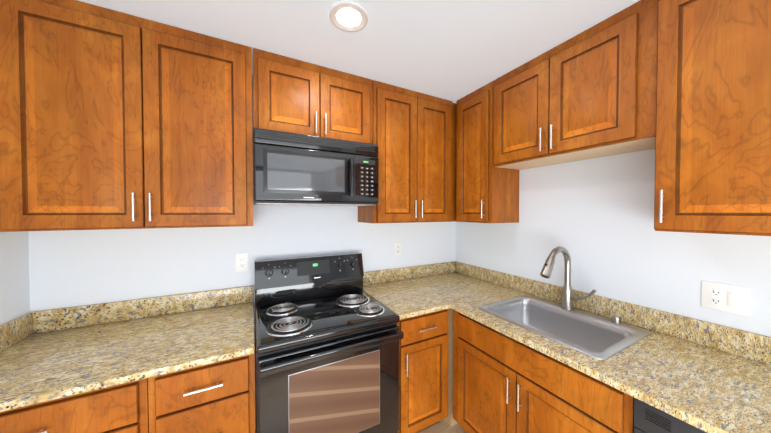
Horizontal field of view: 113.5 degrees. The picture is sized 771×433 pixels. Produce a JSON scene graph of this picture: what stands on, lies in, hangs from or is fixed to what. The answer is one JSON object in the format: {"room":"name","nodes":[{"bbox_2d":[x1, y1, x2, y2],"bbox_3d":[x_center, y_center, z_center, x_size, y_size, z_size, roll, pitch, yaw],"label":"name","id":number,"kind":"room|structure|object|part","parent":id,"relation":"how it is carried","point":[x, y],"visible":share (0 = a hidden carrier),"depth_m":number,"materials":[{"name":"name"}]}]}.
{"room":"kitchen","nodes":[
{"label":"kitchen","id":0,"kind":"room"},
{"bbox_2d":[0,231,29,324],"bbox_3d":[-0.958,0.295,-0.428,0.100,2.470,3.800,-1,1,-28],"label":"wall","id":1,"kind":"structure","parent":0,"point":[14,280],"depth_m":1.20,"materials":[{"name":"white paint"}]},
{"bbox_2d":[28,73,455,429],"bbox_3d":[-0.562,0.254,1.984,3.048,2.470,0.100,-1,1,-28],"label":"wall","id":2,"kind":"structure","parent":0,"point":[70,268],"depth_m":1.61,"materials":[{"name":"white paint"}]},
{"bbox_2d":[0,0,252,231],"bbox_3d":[-1.268,-0.454,1.336,1.000,1.025,0.360,-1,1,-28],"label":"upper cabinet","id":3,"kind":"object","parent":2,"relation":"attached to","point":[111,119],"visible":1,"depth_m":1.18,"materials":[{"name":"brown wood"}]},
{"bbox_2d":[236,253,247,271],"bbox_3d":[-0.969,0.310,1.708,0.074,0.124,0.007,-1,1,-28],"label":"electrical outlet","id":4,"kind":"object","parent":2,"relation":"attached to","point":[241,262],"visible":1,"depth_m":1.71,"materials":[{"name":"white plastic"}]},
{"bbox_2d":[253,48,372,143],"bbox_3d":[-0.486,-0.734,1.743,0.756,0.479,0.360,-1,1,-28],"label":"upper cabinet","id":5,"kind":"object","parent":2,"relation":"attached to","point":[291,95],"visible":0.9,"depth_m":1.59,"materials":[{"name":"brown wood"}]},
{"bbox_2d":[253,128,378,205],"bbox_3d":[-0.464,-0.284,1.709,0.756,0.412,0.454,-1,1,-28],"label":"microwave","id":6,"kind":"object","parent":5,"relation":"attached to","point":[296,169],"visible":1,"depth_m":1.52,"materials":[{"name":"black"}]},
{"bbox_2d":[394,242,400,255],"bbox_3d":[0.112,0.294,2.278,0.074,0.124,0.007,-1,1,-28],"label":"electrical outlet","id":7,"kind":"object","parent":2,"relation":"attached to","point":[397,248],"visible":1,"depth_m":2.27,"materials":[{"name":"white plastic"}]},
{"bbox_2d":[358,80,455,222],"bbox_3d":[0.329,-0.468,2.177,1.074,1.025,0.360,-1,1,-28],"label":"upper cabinet","id":8,"kind":"object","parent":2,"relation":"attached to","point":[414,136],"visible":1,"depth_m":1.95,"materials":[{"name":"brown wood"}]},
{"bbox_2d":[77,0,639,102],"bbox_3d":[0.323,-0.977,0.282,3.048,0.050,3.900,-1,1,-28],"label":"ceiling","id":9,"kind":"structure","parent":0,"point":[453,51],"depth_m":1.32,"materials":[{"name":"white paint"}]},
{"bbox_2d":[329,1,367,31],"bbox_3d":[-0.178,-0.962,1.227,0.188,0.009,0.188,-1,1,-28],"label":"recessed light","id":10,"kind":"object","parent":9,"relation":"in","point":[347,16],"visible":1,"depth_m":1.22,"materials":[{"name":"white"}]},
{"bbox_2d":[255,419,466,432],"bbox_3d":[0.323,1.567,0.324,3.048,0.100,3.900,-1,1,-28],"label":"floor","id":11,"kind":"structure","parent":0,"point":[442,426],"depth_m":1.77,"materials":[{"name":"brown wood"}]},
{"bbox_2d":[0,378,148,432],"bbox_3d":[-1.361,1.065,1.129,0.619,0.878,0.686,-1,1,-28],"label":"base cabinet","id":12,"kind":"object","parent":11,"relation":"on","point":[122,408],"visible":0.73,"depth_m":0.92,"materials":[{"name":"brown wood"}]},
{"bbox_2d":[0,285,254,411],"bbox_3d":[-1.194,0.552,1.212,1.002,0.140,0.680,-1,1,-28],"label":"countertop","id":13,"kind":"structure","parent":12,"relation":"on","point":[52,354],"depth_m":1.18,"materials":[{"name":"beige stone"}]},
{"bbox_2d":[148,353,254,432],"bbox_3d":[-0.917,1.061,1.363,0.378,0.878,0.686,-1,1,-28],"label":"base cabinet","id":14,"kind":"object","parent":11,"relation":"on","point":[217,397],"visible":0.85,"depth_m":1.09,"materials":[{"name":"brown wood"}]},
{"bbox_2d":[254,252,403,432],"bbox_3d":[-0.390,0.898,1.588,0.756,1.197,0.729,-1,1,-28],"label":"range","id":15,"kind":"object","parent":11,"relation":"on","point":[328,335],"visible":1,"depth_m":1.38,"materials":[{"name":"black metal"}]},
{"bbox_2d":[397,309,448,432],"bbox_3d":[0.114,1.052,1.906,0.418,0.878,0.686,-1,1,-28],"label":"base cabinet","id":16,"kind":"object","parent":11,"relation":"on","point":[423,373],"visible":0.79,"depth_m":1.62,"materials":[{"name":"brown wood"}]},
{"bbox_2d":[363,267,451,319],"bbox_3d":[0.107,0.541,1.881,0.392,0.140,0.709,-1,1,-28],"label":"countertop","id":17,"kind":"structure","parent":16,"relation":"on","point":[408,293],"depth_m":1.95,"materials":[{"name":"beige stone"}]},
{"bbox_2d":[444,308,456,426],"bbox_3d":[0.592,1.047,2.199,0.612,0.878,0.612,-1,1,-28],"label":"base cabinet","id":18,"kind":"object","parent":11,"relation":"on","point":[450,420],"visible":0.07,"depth_m":1.79,"materials":[{"name":"brown wood"}]},
{"bbox_2d":[453,309,633,432],"bbox_3d":[0.937,1.059,1.464,0.686,0.878,0.923,-1,1,-28],"label":"base cabinet","id":19,"kind":"object","parent":11,"relation":"on","point":[502,383],"visible":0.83,"depth_m":1.27,"materials":[{"name":"brown wood"}]},
{"bbox_2d":[404,261,770,432],"bbox_3d":[1.037,0.551,1.270,0.684,0.140,2.659,-1,1,-28],"label":"countertop","id":20,"kind":"structure","parent":19,"relation":"on","point":[707,377],"depth_m":1.06,"materials":[{"name":"beige stone"}]},
{"bbox_2d":[478,295,650,359],"bbox_3d":[0.970,0.661,1.456,0.535,0.233,0.665,-1,1,-28],"label":"sink","id":21,"kind":"object","parent":20,"relation":"in","point":[594,335],"depth_m":1.49,"materials":[{"name":"silver metal"}]},
{"bbox_3d":[1.268,0.564,1.387,0.044,0.036,0.044,-1,1,-28],"label":"sink hole cap","id":22,"kind":"part","parent":21,"relation":"part of","materials":[{"name":"silver metal"}]},
{"bbox_2d":[540,246,595,309],"bbox_3d":[1.072,0.382,1.485,0.298,0.397,0.186,-1,1,-28],"label":"gooseneck faucet","id":23,"kind":"object","parent":20,"relation":"on","point":[568,297],"visible":1,"depth_m":1.57,"materials":[{"name":"silver metal"}]},
{"bbox_2d":[634,398,706,432],"bbox_3d":[1.304,1.073,0.792,0.649,0.874,0.595,-1,1,-28],"label":"dishwasher","id":24,"kind":"object","parent":11,"relation":"on","point":[648,418],"visible":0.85,"depth_m":0.85,"materials":[{"name":"black"}]},
{"bbox_2d":[455,149,770,336],"bbox_3d":[1.651,0.272,0.946,0.100,2.470,3.800,-1,1,-28],"label":"wall","id":25,"kind":"structure","parent":0,"point":[594,217],"depth_m":1.45,"materials":[{"name":"white paint"}]},
{"bbox_2d":[456,81,518,222],"bbox_3d":[0.800,-0.466,2.048,0.360,1.025,0.366,-1,1,-28],"label":"upper cabinet","id":26,"kind":"object","parent":25,"relation":"attached to","point":[487,191],"visible":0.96,"depth_m":1.93,"materials":[{"name":"brown wood"}]},
{"bbox_2d":[493,0,658,169],"bbox_3d":[1.081,-0.662,1.511,0.360,0.615,0.835,-1,1,-28],"label":"upper cabinet","id":27,"kind":"object","parent":25,"relation":"attached to","point":[589,93],"visible":0.98,"depth_m":1.31,"materials":[{"name":"brown wood"}]},
{"bbox_2d":[654,0,770,235],"bbox_3d":[1.407,-0.447,0.895,0.360,1.025,0.560,-1,1,-28],"label":"upper cabinet","id":28,"kind":"object","parent":25,"relation":"attached to","point":[713,137],"visible":1,"depth_m":0.94,"materials":[{"name":"brown wood"}]},
{"bbox_2d":[701,281,750,316],"bbox_3d":[1.499,0.360,1.117,0.008,0.124,0.132,-1,1,-28],"label":"outlet","id":29,"kind":"object","parent":25,"relation":"attached to","point":[732,299],"visible":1,"depth_m":1.11,"materials":[{"name":"white plastic"}]}
]}

